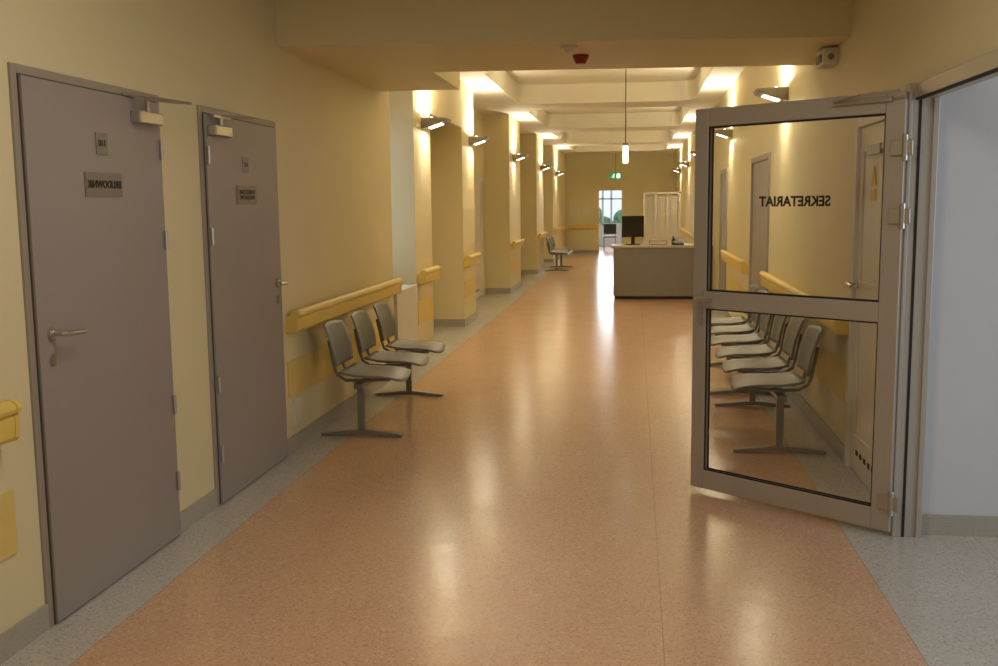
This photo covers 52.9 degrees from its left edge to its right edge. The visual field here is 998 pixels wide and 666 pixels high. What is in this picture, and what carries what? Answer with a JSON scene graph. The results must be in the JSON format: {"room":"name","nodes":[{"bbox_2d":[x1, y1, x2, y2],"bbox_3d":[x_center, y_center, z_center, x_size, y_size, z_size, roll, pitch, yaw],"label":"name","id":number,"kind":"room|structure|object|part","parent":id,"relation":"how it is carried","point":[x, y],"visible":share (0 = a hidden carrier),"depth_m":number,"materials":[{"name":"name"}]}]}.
{"room":"hospital interior","nodes":[
{"label":"hospital interior","id":0,"kind":"room"},
{"bbox_2d":[0,0,565,633],"bbox_3d":[-0.541,-2.119,15.059,0.650,3.600,36.000,0,7,8],"label":"wall","id":1,"kind":"structure","parent":0,"point":[368,196],"depth_m":6.51,"materials":[{"name":"paint"}]},
{"bbox_2d":[0,488,17,561],"bbox_3d":[-1.911,0.825,2.537,0.008,0.240,2.270,0,7,8],"label":"bumper cover","id":2,"kind":"object","parent":1,"relation":"attached to","point":[8,531],"visible":1,"depth_m":3.60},
{"bbox_2d":[0,399,21,444],"bbox_3d":[-1.899,0.473,2.261,0.101,0.152,2.620,0,7,8],"label":"handrail","id":3,"kind":"object","parent":1,"relation":"attached to","point":[9,408],"visible":1,"depth_m":3.48,"materials":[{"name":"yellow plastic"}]},
{"bbox_2d":[7,62,191,627],"bbox_3d":[-1.647,0.012,4.284,0.296,2.125,1.142,0,7,8],"label":"door","id":4,"kind":"structure","parent":1,"relation":"in","point":[88,155],"depth_m":4.13,"materials":[{"name":"metal"}]},
{"bbox_3d":[-1.665,-0.004,3.877,0.076,0.052,0.152,0,7,8],"label":"lever handle","id":5,"kind":"part","parent":4,"relation":"part of","materials":[{"name":"metal"}]},
{"bbox_3d":[-1.655,-0.789,4.181,0.004,0.090,0.090,0,7,8],"label":"number plate","id":6,"kind":"part","parent":4,"relation":"part of","materials":[{"name":"white plastic"}]},
{"bbox_3d":[-1.548,-1.032,4.535,0.065,0.070,0.390,3,8,25],"label":"closer arm","id":7,"kind":"part","parent":4,"relation":"part of","materials":[{"name":"metal"}]},
{"bbox_2d":[196,105,287,505],"bbox_3d":[-1.443,-0.187,5.827,0.286,2.125,1.120,0,7,8],"label":"door","id":8,"kind":"structure","parent":1,"relation":"in","point":[238,156],"depth_m":5.69,"materials":[{"name":"metal"}]},
{"bbox_3d":[-1.399,-1.147,5.463,0.084,0.060,0.530,3,8,26],"label":"closer arm","id":9,"kind":"part","parent":8,"relation":"part of","materials":[{"name":"metal"}]},
{"bbox_3d":[-1.446,-0.959,5.728,0.004,0.090,0.090,0,7,8],"label":"number plate","id":10,"kind":"part","parent":8,"relation":"part of","materials":[{"name":"white plastic"}]},
{"bbox_3d":[-1.350,-0.305,6.207,0.076,0.052,0.152,0,7,8],"label":"lever handle","id":11,"kind":"part","parent":8,"relation":"part of","materials":[{"name":"metal"}]},
{"bbox_2d":[0,255,562,664],"bbox_3d":[-0.418,-0.383,15.267,0.462,0.100,36.000,0,7,8],"label":"baseboard","id":12,"kind":"structure","parent":1,"relation":"attached to","point":[14,639],"depth_m":5.32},
{"bbox_2d":[293,395,302,425],"bbox_3d":[-1.345,0.517,6.719,0.013,0.180,0.150,0,7,8],"label":"air vent","id":13,"kind":"object","parent":1,"relation":"in","point":[297,402],"visible":1,"depth_m":6.70,"materials":[{"name":"white plastic"}]},
{"bbox_2d":[287,314,393,397],"bbox_3d":[-1.178,0.125,7.958,0.008,0.240,2.900,0,7,8],"label":"bumper cover","id":14,"kind":"object","parent":1,"relation":"attached to","point":[308,369],"visible":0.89,"depth_m":7.06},
{"bbox_2d":[285,277,402,332],"bbox_3d":[-1.135,-0.257,7.913,0.101,0.152,2.920,0,7,8],"label":"handrail","id":15,"kind":"object","parent":1,"relation":"attached to","point":[300,319],"visible":1,"depth_m":7.37,"materials":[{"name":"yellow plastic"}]},
{"bbox_2d":[418,296,433,325],"bbox_3d":[-0.789,-0.246,10.833,0.008,0.240,0.790,0,7,8],"label":"bumper cover","id":16,"kind":"object","parent":1,"relation":"attached to","point":[425,307],"visible":0.98,"depth_m":10.79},
{"bbox_2d":[417,265,440,284],"bbox_3d":[-0.747,-0.627,10.778,0.101,0.152,0.790,0,7,8],"label":"handrail","id":17,"kind":"object","parent":1,"relation":"attached to","point":[432,273],"visible":1,"depth_m":10.57,"materials":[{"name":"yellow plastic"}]},
{"bbox_3d":[-0.749,-0.627,10.778,0.098,0.148,0.730,0,7,8],"label":"rail","id":18,"kind":"part","parent":17,"relation":"part of","materials":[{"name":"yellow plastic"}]},
{"bbox_2d":[421,117,450,130],"bbox_3d":[-0.666,-2.231,10.687,0.264,0.122,0.332,0,7,8],"label":"wall sconce","id":19,"kind":"object","parent":1,"relation":"attached to","point":[430,123],"visible":1,"depth_m":10.54,"materials":[{"name":"beige metal"}]},
{"bbox_2d":[429,123,443,128],"bbox_3d":[-0.668,-2.203,10.691,0.140,0.047,0.170,0,7,8],"label":"diffuser","id":20,"kind":"object","parent":19,"relation":"attached to","point":[439,124],"depth_m":10.68,"materials":[{"name":"beige plastic"}]},
{"bbox_2d":[464,277,475,298],"bbox_3d":[-0.395,-0.622,13.748,0.008,0.240,0.920,0,7,8],"label":"bumper cover","id":21,"kind":"object","parent":1,"relation":"attached to","point":[470,284],"visible":1,"depth_m":13.67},
{"bbox_2d":[464,252,480,266],"bbox_3d":[-0.354,-1.002,13.683,0.101,0.152,0.900,0,7,8],"label":"handrail","id":22,"kind":"object","parent":1,"relation":"attached to","point":[473,259],"visible":1,"depth_m":13.43,"materials":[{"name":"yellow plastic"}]},
{"bbox_3d":[-0.356,-1.002,13.683,0.098,0.148,0.840,0,7,8],"label":"rail","id":23,"kind":"part","parent":22,"relation":"part of","materials":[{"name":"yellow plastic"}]},
{"bbox_2d":[474,176,483,297],"bbox_3d":[-0.437,-1.633,17.244,0.160,2.080,1.200,0,7,8],"label":"door","id":24,"kind":"structure","parent":1,"relation":"in","point":[478,181],"depth_m":17.45,"materials":[{"name":"beige paint"}]},
{"bbox_2d":[468,136,490,145],"bbox_3d":[-0.261,-2.618,13.685,0.264,0.122,0.332,0,7,8],"label":"wall sconce","id":25,"kind":"object","parent":1,"relation":"attached to","point":[472,141],"visible":1,"depth_m":13.53,"materials":[{"name":"beige"}]},
{"bbox_2d":[510,256,520,272],"bbox_3d":[0.317,-1.302,19.016,0.008,0.240,1.600,0,7,8],"label":"bumper cover","id":26,"kind":"object","parent":1,"relation":"attached to","point":[515,264],"visible":1,"depth_m":18.94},
{"bbox_2d":[510,238,524,249],"bbox_3d":[0.359,-1.683,18.962,0.101,0.152,1.600,0,7,8],"label":"handrail","id":27,"kind":"object","parent":1,"relation":"attached to","point":[516,244],"visible":1,"depth_m":18.58,"materials":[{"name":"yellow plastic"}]},
{"bbox_3d":[0.358,-1.683,18.962,0.098,0.148,1.540,0,7,8],"label":"rail","id":28,"kind":"part","parent":27,"relation":"part of","materials":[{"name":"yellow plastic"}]},
{"bbox_2d":[513,154,528,160],"bbox_3d":[0.404,-3.252,18.600,0.264,0.122,0.332,0,7,8],"label":"wall sconce","id":29,"kind":"object","parent":1,"relation":"attached to","point":[516,157],"visible":1,"depth_m":18.44,"materials":[{"name":"beige"}]},
{"bbox_2d":[537,231,546,239],"bbox_3d":[1.030,-2.324,23.926,0.101,0.152,1.600,0,7,8],"label":"handrail","id":30,"kind":"object","parent":1,"relation":"attached to","point":[542,235],"visible":1,"depth_m":23.45,"materials":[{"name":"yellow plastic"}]},
{"bbox_3d":[1.029,-2.324,23.926,0.098,0.148,1.540,0,7,8],"label":"rail","id":31,"kind":"part","parent":30,"relation":"part of","materials":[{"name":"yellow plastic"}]},
{"bbox_2d":[540,165,551,170],"bbox_3d":[1.128,-3.944,23.957,0.264,0.122,0.332,0,7,8],"label":"wall sconce","id":32,"kind":"object","parent":1,"relation":"attached to","point":[542,167],"visible":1,"depth_m":23.80,"materials":[{"name":"beige"}]},
{"bbox_2d":[553,225,568,233],"bbox_3d":[1.881,-3.136,30.217,0.101,0.152,5.000,0,7,8],"label":"handrail","id":33,"kind":"object","parent":1,"relation":"attached to","point":[562,228],"visible":1,"depth_m":29.28,"materials":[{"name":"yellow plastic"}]},
{"bbox_3d":[1.879,-3.136,30.217,0.098,0.148,4.940,0,7,8],"label":"rail","id":34,"kind":"part","parent":33,"relation":"part of","materials":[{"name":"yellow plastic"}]},
{"bbox_2d":[275,0,850,90],"bbox_3d":[0.525,-2.472,7.276,3.530,1.050,2.630,0,7,8],"label":"beam","id":35,"kind":"structure","parent":1,"relation":"attached to","point":[380,45],"depth_m":6.24,"materials":[{"name":"paint"}]},
{"bbox_2d":[561,45,577,53],"bbox_3d":[0.451,-1.812,6.420,0.110,0.045,0.110,0,7,8],"label":"smoke detector","id":36,"kind":"object","parent":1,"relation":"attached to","point":[568,49],"visible":1,"depth_m":6.39,"materials":[{"name":"white plastic"}]},
{"bbox_2d":[573,54,588,64],"bbox_3d":[0.554,-1.855,6.807,0.110,0.060,0.110,0,7,8],"label":"fire alarm sounder","id":37,"kind":"object","parent":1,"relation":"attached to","point":[579,59],"visible":1,"depth_m":6.77,"materials":[{"name":"red plastic"}]},
{"bbox_2d":[460,66,745,153],"bbox_3d":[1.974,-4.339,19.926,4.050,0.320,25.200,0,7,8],"label":"ceiling","id":38,"kind":"structure","parent":1,"relation":"attached to","point":[494,92],"depth_m":16.60,"materials":[{"name":"paint"}]},
{"bbox_2d":[609,152,621,178],"bbox_3d":[3.648,-5.238,31.404,0.380,0.842,0.062,0,7,8],"label":"exit sign","id":39,"kind":"object","parent":38,"relation":"hanging from","point":[615,175],"visible":1,"depth_m":31.42,"materials":[{"name":"green plastic"}]},
{"bbox_2d":[623,75,627,162],"bbox_3d":[1.596,-2.846,12.642,0.068,1.390,0.068,0,7,8],"label":"pendant lamp","id":40,"kind":"object","parent":38,"relation":"hanging from","point":[625,145],"visible":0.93,"depth_m":12.68,"materials":[{"name":"white"}]},
{"bbox_3d":[1.595,-2.960,12.627,0.011,1.160,0.012,0,7,8],"label":"rod","id":41,"kind":"part","parent":40,"relation":"part of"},
{"bbox_2d":[0,247,997,665],"bbox_3d":[2.937,-0.580,17.331,9.400,0.100,41.200,0,7,8],"label":"floor","id":42,"kind":"structure","parent":0,"point":[543,509],"depth_m":4.72,"materials":[{"name":"stone"}]},
{"bbox_2d":[321,302,444,437],"bbox_3d":[-0.854,0.235,7.694,0.612,0.803,1.772,0,7,8],"label":"bench","id":43,"kind":"object","parent":42,"relation":"on","point":[339,341],"visible":1,"depth_m":7.51,"materials":[{"name":"plastic"}]},
{"bbox_3d":[-1.140,0.070,7.040,0.118,0.303,0.444,0,7,8],"label":"backrest","id":44,"kind":"part","parent":43,"relation":"part of","materials":[{"name":"grey plastic"}]},
{"bbox_3d":[-1.052,-0.014,7.689,0.118,0.303,0.444,0,7,8],"label":"backrest","id":45,"kind":"part","parent":43,"relation":"part of","materials":[{"name":"grey plastic"}]},
{"bbox_3d":[-0.864,0.281,7.030,0.454,0.084,0.452,0,7,8],"label":"seat","id":46,"kind":"part","parent":43,"relation":"part of","materials":[{"name":"grey plastic"}]},
{"bbox_3d":[-0.964,-0.098,8.338,0.118,0.303,0.444,0,7,8],"label":"backrest","id":47,"kind":"part","parent":43,"relation":"part of","materials":[{"name":"grey plastic"}]},
{"bbox_3d":[-0.776,0.198,7.679,0.454,0.084,0.452,0,7,8],"label":"seat","id":48,"kind":"part","parent":43,"relation":"part of","materials":[{"name":"grey plastic"}]},
{"bbox_3d":[-0.688,0.114,8.328,0.454,0.084,0.452,0,7,8],"label":"seat","id":49,"kind":"part","parent":43,"relation":"part of","materials":[{"name":"grey plastic"}]},
{"bbox_2d":[394,285,418,351],"bbox_3d":[-0.965,-0.047,9.941,0.140,0.795,0.908,0,7,8],"label":"radiator","id":50,"kind":"object","parent":42,"relation":"on","point":[405,302],"visible":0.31,"depth_m":9.88,"materials":[{"name":"metal"}]},
{"bbox_2d":[402,285,415,290],"bbox_3d":[-0.969,-0.439,9.892,0.140,0.005,0.900,0,7,8],"label":"grille","id":51,"kind":"object","parent":50,"relation":"attached to","point":[404,287],"depth_m":10.08,"materials":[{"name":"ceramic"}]},
{"bbox_2d":[545,236,572,270],"bbox_3d":[1.486,-1.978,24.834,0.587,0.803,1.772,0,7,8],"label":"bench","id":52,"kind":"object","parent":42,"relation":"on","point":[551,245],"visible":1,"depth_m":24.59,"materials":[{"name":"paint"}]},
{"bbox_3d":[1.188,-2.143,24.182,0.118,0.303,0.444,0,7,8],"label":"backrest","id":53,"kind":"part","parent":52,"relation":"part of","materials":[{"name":"grey plastic"}]},
{"bbox_3d":[1.276,-2.227,24.831,0.118,0.303,0.444,0,7,8],"label":"backrest","id":54,"kind":"part","parent":52,"relation":"part of","materials":[{"name":"grey plastic"}]},
{"bbox_3d":[1.464,-1.931,24.172,0.454,0.084,0.452,0,7,8],"label":"seat","id":55,"kind":"part","parent":52,"relation":"part of","materials":[{"name":"grey plastic"}]},
{"bbox_2d":[603,224,616,249],"bbox_3d":[3.848,-3.332,34.864,0.480,0.900,0.490,0,7,8],"label":"office chair","id":56,"kind":"object","parent":42,"relation":"on","point":[608,228],"visible":0.88,"depth_m":35.01,"materials":[{"name":"plastic"}]},
{"bbox_3d":[3.874,-3.633,35.046,0.440,0.350,0.050,0,7,8],"label":"backrest","id":57,"kind":"part","parent":56,"relation":"part of","materials":[{"name":"fabric"}]},
{"bbox_2d":[611,243,712,298],"bbox_3d":[2.767,-1.062,17.170,1.680,0.900,0.840,0,7,8],"label":"reception desk","id":58,"kind":"object","parent":42,"relation":"on","point":[642,271],"visible":0.8,"depth_m":16.81,"materials":[{"name":"laminate"}]},
{"bbox_2d":[622,216,643,244],"bbox_3d":[2.281,-1.750,17.116,0.380,0.490,0.180,-1,7,-7],"label":"monitor","id":59,"kind":"object","parent":58,"relation":"on","point":[632,226],"visible":0.99,"depth_m":17.09,"materials":[{"name":"plastic"}]},
{"bbox_2d":[649,239,666,244],"bbox_3d":[2.716,-1.553,17.134,0.300,0.085,0.240,0,7,8],"label":"paper tray","id":60,"kind":"object","parent":58,"relation":"on","point":[651,239],"visible":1,"depth_m":17.04,"materials":[{"name":"white plastic"}]},
{"bbox_2d":[611,243,712,247],"bbox_3d":[2.763,-1.488,17.115,1.680,0.040,0.840,0,7,8],"label":"countertop","id":61,"kind":"structure","parent":58,"relation":"on","point":[686,245],"depth_m":16.75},
{"bbox_2d":[671,236,683,244],"bbox_3d":[3.006,-1.558,16.890,0.200,0.150,0.200,0,7,8],"label":"telephone","id":62,"kind":"object","parent":58,"relation":"on","point":[674,241],"visible":1,"depth_m":16.84,"materials":[{"name":"plastic"}]},
{"bbox_2d":[643,192,680,243],"bbox_3d":[3.268,-1.917,20.196,0.735,1.820,0.060,0,7,8],"label":"screen","id":63,"kind":"object","parent":42,"relation":"on","point":[667,206],"visible":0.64,"depth_m":20.15,"materials":[{"name":"white fabric"}]},
{"bbox_2d":[710,285,774,394],"bbox_3d":[2.165,0.017,9.160,0.587,0.803,1.772,0,7,8],"label":"bench","id":64,"kind":"object","parent":42,"relation":"on","point":[732,333],"visible":0.62,"depth_m":8.71,"materials":[{"name":"paint"}]},
{"bbox_3d":[2.186,-0.105,9.813,0.454,0.084,0.452,0,7,8],"label":"seat","id":65,"kind":"part","parent":64,"relation":"part of","materials":[{"name":"grey plastic"}]},
{"bbox_3d":[2.099,-0.022,9.164,0.454,0.084,0.452,0,7,8],"label":"seat","id":66,"kind":"part","parent":64,"relation":"part of","materials":[{"name":"grey plastic"}]},
{"bbox_3d":[2.011,0.062,8.516,0.454,0.084,0.452,0,7,8],"label":"seat","id":67,"kind":"part","parent":64,"relation":"part of","materials":[{"name":"grey plastic"}]},
{"bbox_3d":[2.458,-0.314,9.749,0.118,0.303,0.444,0,7,8],"label":"backrest","id":68,"kind":"part","parent":64,"relation":"part of","materials":[{"name":"grey plastic"}]},
{"bbox_3d":[2.370,-0.230,9.101,0.118,0.303,0.444,0,7,8],"label":"backrest","id":69,"kind":"part","parent":64,"relation":"part of","materials":[{"name":"grey plastic"}]},
{"bbox_3d":[2.283,-0.146,8.452,0.118,0.303,0.444,0,7,8],"label":"backrest","id":70,"kind":"part","parent":64,"relation":"part of","materials":[{"name":"grey plastic"}]},
{"bbox_2d":[714,315,825,454],"bbox_3d":[1.898,0.272,7.185,0.587,0.803,1.772,0,7,8],"label":"bench","id":71,"kind":"object","parent":42,"relation":"on","point":[756,377],"visible":0.97,"depth_m":6.73,"materials":[{"name":"paint"}]},
{"bbox_3d":[1.919,0.150,7.837,0.454,0.084,0.452,0,7,8],"label":"seat","id":72,"kind":"part","parent":71,"relation":"part of","materials":[{"name":"grey plastic"}]},
{"bbox_3d":[1.831,0.233,7.189,0.454,0.084,0.452,0,7,8],"label":"seat","id":73,"kind":"part","parent":71,"relation":"part of","materials":[{"name":"grey plastic"}]},
{"bbox_3d":[1.744,0.317,6.540,0.454,0.084,0.452,0,7,8],"label":"seat","id":74,"kind":"part","parent":71,"relation":"part of","materials":[{"name":"grey plastic"}]},
{"bbox_3d":[2.191,-0.058,7.774,0.118,0.303,0.444,0,7,8],"label":"backrest","id":75,"kind":"part","parent":71,"relation":"part of","materials":[{"name":"grey plastic"}]},
{"bbox_3d":[2.103,0.025,7.125,0.118,0.303,0.444,0,7,8],"label":"backrest","id":76,"kind":"part","parent":71,"relation":"part of","materials":[{"name":"grey plastic"}]},
{"bbox_3d":[2.016,0.109,6.476,0.118,0.303,0.444,0,7,8],"label":"backrest","id":77,"kind":"part","parent":71,"relation":"part of","materials":[{"name":"grey plastic"}]},
{"bbox_2d":[599,225,621,246],"bbox_3d":[3.994,-4.529,35.143,6.700,3.200,4.900,0,7,8],"label":"wall","id":78,"kind":"structure","parent":0,"point":[608,241],"depth_m":37.63,"materials":[{"name":"paint"}]},
{"bbox_2d":[599,191,621,224],"bbox_3d":[4.217,-4.782,37.501,2.110,1.500,0.100,0,7,8],"label":"window","id":79,"kind":"structure","parent":78,"relation":"in","point":[602,198],"depth_m":37.49,"materials":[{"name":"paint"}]},
{"bbox_2d":[566,152,675,249],"bbox_3d":[3.752,-4.403,32.598,4.500,3.600,0.200,0,7,8],"label":"wall","id":80,"kind":"structure","parent":0,"point":[587,174],"depth_m":32.46,"materials":[{"name":"paint"}]},
{"bbox_2d":[569,207,575,215],"bbox_3d":[2.406,-3.953,32.734,0.220,0.300,0.008,0,7,8],"label":"notice","id":81,"kind":"object","parent":80,"relation":"attached to","point":[572,210],"visible":1,"depth_m":32.73,"materials":[{"name":"paper"}]},
{"bbox_2d":[570,224,596,228],"bbox_3d":[2.751,-3.462,32.701,0.900,0.152,0.101,0,7,8],"label":"handrail","id":82,"kind":"object","parent":80,"relation":"attached to","point":[574,226],"visible":1,"depth_m":32.66,"materials":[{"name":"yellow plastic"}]},
{"bbox_2d":[571,250,598,252],"bbox_3d":[3.940,-2.652,32.691,3.530,0.100,0.012,0,7,8],"label":"baseboard","id":83,"kind":"structure","parent":80,"relation":"attached to","point":[574,251],"depth_m":32.83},
{"bbox_2d":[583,205,589,214],"bbox_3d":[2.851,-3.999,32.668,0.220,0.300,0.008,0,7,8],"label":"notice","id":84,"kind":"object","parent":80,"relation":"attached to","point":[586,208],"visible":1,"depth_m":32.66,"materials":[{"name":"paper"}]},
{"bbox_2d":[676,0,997,444],"bbox_3d":[3.404,-2.092,14.530,0.250,3.600,36.000,0,7,8],"label":"wall","id":85,"kind":"structure","parent":0,"point":[891,44],"depth_m":6.94,"materials":[{"name":"paint"}]},
{"bbox_2d":[672,168,680,172],"bbox_3d":[5.068,-4.654,28.725,0.264,0.122,0.332,0,7,8],"label":"wall sconce","id":86,"kind":"object","parent":85,"relation":"attached to","point":[673,169],"visible":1,"depth_m":28.56,"materials":[{"name":"beige"}]},
{"bbox_2d":[678,162,689,166],"bbox_3d":[4.470,-4.083,24.302,0.264,0.122,0.332,0,7,8],"label":"wall sconce","id":87,"kind":"object","parent":85,"relation":"attached to","point":[687,164],"visible":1,"depth_m":24.14,"materials":[{"name":"beige"}]},
{"bbox_2d":[680,227,693,240],"bbox_3d":[4.502,-2.370,24.010,0.101,0.152,7.000,0,7,8],"label":"handrail","id":88,"kind":"object","parent":85,"relation":"attached to","point":[684,232],"visible":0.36,"depth_m":23.38,"materials":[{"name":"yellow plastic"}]},
{"bbox_2d":[718,168,727,314],"bbox_3d":[3.367,-1.358,14.782,0.160,2.080,1.100,0,7,8],"label":"door","id":89,"kind":"structure","parent":85,"relation":"in","point":[723,173],"depth_m":14.85,"materials":[{"name":"laminate"}]},
{"bbox_2d":[714,129,732,138],"bbox_3d":[3.035,-2.712,13.685,0.264,0.122,0.332,0,7,8],"label":"wall sconce","id":90,"kind":"object","parent":85,"relation":"attached to","point":[726,133],"visible":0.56,"depth_m":13.52,"materials":[{"name":"beige metal"}]},
{"bbox_2d":[720,250,748,273],"bbox_3d":[2.987,-0.924,12.804,0.101,0.152,2.800,0,7,8],"label":"handrail","id":91,"kind":"object","parent":85,"relation":"attached to","point":[734,261],"visible":0.93,"depth_m":12.17,"materials":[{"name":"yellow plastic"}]},
{"bbox_2d":[726,274,747,291],"bbox_3d":[3.037,-0.542,12.846,0.008,0.240,2.800,0,7,8],"label":"bumper cover","id":92,"kind":"object","parent":85,"relation":"attached to","point":[731,284],"visible":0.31,"depth_m":13.18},
{"bbox_2d":[748,152,770,357],"bbox_3d":[2.796,-0.812,10.555,0.160,2.080,1.500,0,7,8],"label":"door","id":93,"kind":"structure","parent":85,"relation":"in","point":[760,165],"depth_m":10.56,"materials":[{"name":"laminate"}]},
{"bbox_2d":[753,86,788,101],"bbox_3d":[2.371,-2.078,8.771,0.264,0.122,0.332,0,7,8],"label":"wall sconce","id":94,"kind":"object","parent":85,"relation":"attached to","point":[776,94],"visible":0.91,"depth_m":8.61,"materials":[{"name":"beige"}]},
{"bbox_2d":[762,95,778,101],"bbox_3d":[2.373,-2.050,8.774,0.140,0.047,0.170,0,7,8],"label":"diffuser","id":95,"kind":"object","parent":94,"relation":"attached to","point":[764,96],"depth_m":8.76,"materials":[{"name":"beige plastic"}]},
{"bbox_2d":[725,311,844,462],"bbox_3d":[3.292,-0.357,14.769,0.012,0.100,36.000,0,7,8],"label":"baseboard","id":96,"kind":"structure","parent":85,"relation":"attached to","point":[815,419],"depth_m":7.08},
{"bbox_2d":[690,89,913,531],"bbox_3d":[1.469,-0.119,5.073,0.198,2.071,1.203,-7,9,-39],"label":"door","id":97,"kind":"structure","parent":85,"relation":"in","point":[877,514],"depth_m":4.96,"materials":[{"name":"metal"}]},
{"bbox_3d":[1.104,-0.129,5.422,0.071,0.180,0.128,-7,10,-43],"label":"lever handle","id":98,"kind":"part","parent":97,"relation":"part of","materials":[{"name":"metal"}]},
{"bbox_3d":[1.694,-1.083,4.693,0.020,0.025,0.300,-7,10,-43],"label":"closer rail","id":99,"kind":"part","parent":97,"relation":"part of","materials":[{"name":"metal"}]},
{"bbox_3d":[1.679,-1.089,4.626,0.053,0.037,0.345,-6,9,-36],"label":"closer arm","id":100,"kind":"part","parent":97,"relation":"part of","materials":[{"name":"metal"}]},
{"bbox_2d":[759,271,848,334],"bbox_3d":[2.329,-0.296,7.938,0.101,0.152,3.700,0,7,8],"label":"handrail","id":101,"kind":"object","parent":85,"relation":"attached to","point":[770,282],"visible":0.62,"depth_m":7.91,"materials":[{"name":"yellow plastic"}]},
{"bbox_2d":[769,316,845,402],"bbox_3d":[2.382,0.082,8.005,0.008,0.240,3.650,0,7,8],"label":"wall panel","id":102,"kind":"object","parent":85,"relation":"attached to","point":[829,369],"visible":0.44,"depth_m":6.65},
{"bbox_2d":[816,47,838,68],"bbox_3d":[2.154,-1.808,6.599,0.115,0.110,0.235,0,7,8],"label":"emergency light","id":103,"kind":"object","parent":85,"relation":"attached to","point":[827,57],"visible":1,"depth_m":6.50,"materials":[{"name":"white plastic"}]},
{"bbox_2d":[844,116,884,490],"bbox_3d":[2.088,-0.163,5.531,0.216,2.080,0.970,0,7,8],"label":"door","id":104,"kind":"structure","parent":85,"relation":"in","point":[869,134],"depth_m":5.69,"materials":[{"name":"beige paint"}]},
{"bbox_3d":[2.059,-0.283,5.840,0.076,0.052,0.152,0,7,8],"label":"lever handle","id":105,"kind":"part","parent":104,"relation":"part of","materials":[{"name":"metal"}]},
{"bbox_2d":[888,49,997,537],"bbox_3d":[1.794,0.060,3.606,0.138,2.130,2.550,0,7,8],"label":"door frame","id":106,"kind":"structure","parent":85,"relation":"attached to","point":[988,61],"depth_m":4.66,"materials":[{"name":"metal"}]},
{"bbox_2d":[922,76,997,515],"bbox_3d":[3.889,-0.511,4.479,3.890,3.000,0.130,0,7,8],"label":"wall","id":107,"kind":"structure","parent":0,"point":[960,477],"depth_m":4.70,"materials":[{"name":"paint"}]},
{"bbox_2d":[921,514,997,536],"bbox_3d":[3.927,0.936,4.589,3.825,0.100,0.012,0,7,8],"label":"baseboard","id":108,"kind":"structure","parent":107,"relation":"attached to","point":[931,524],"depth_m":4.81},
{"label":"outside","id":109,"kind":"structure","parent":0,"visible":0},
{"bbox_2d":[599,207,621,222],"bbox_3d":[4.562,-4.313,40.047,4.344,1.813,1.505,0,7,8],"label":"bush","id":110,"kind":"object","parent":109,"point":[617,218],"visible":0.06,"depth_m":39.95,"materials":[{"name":"green plant"}]}
]}

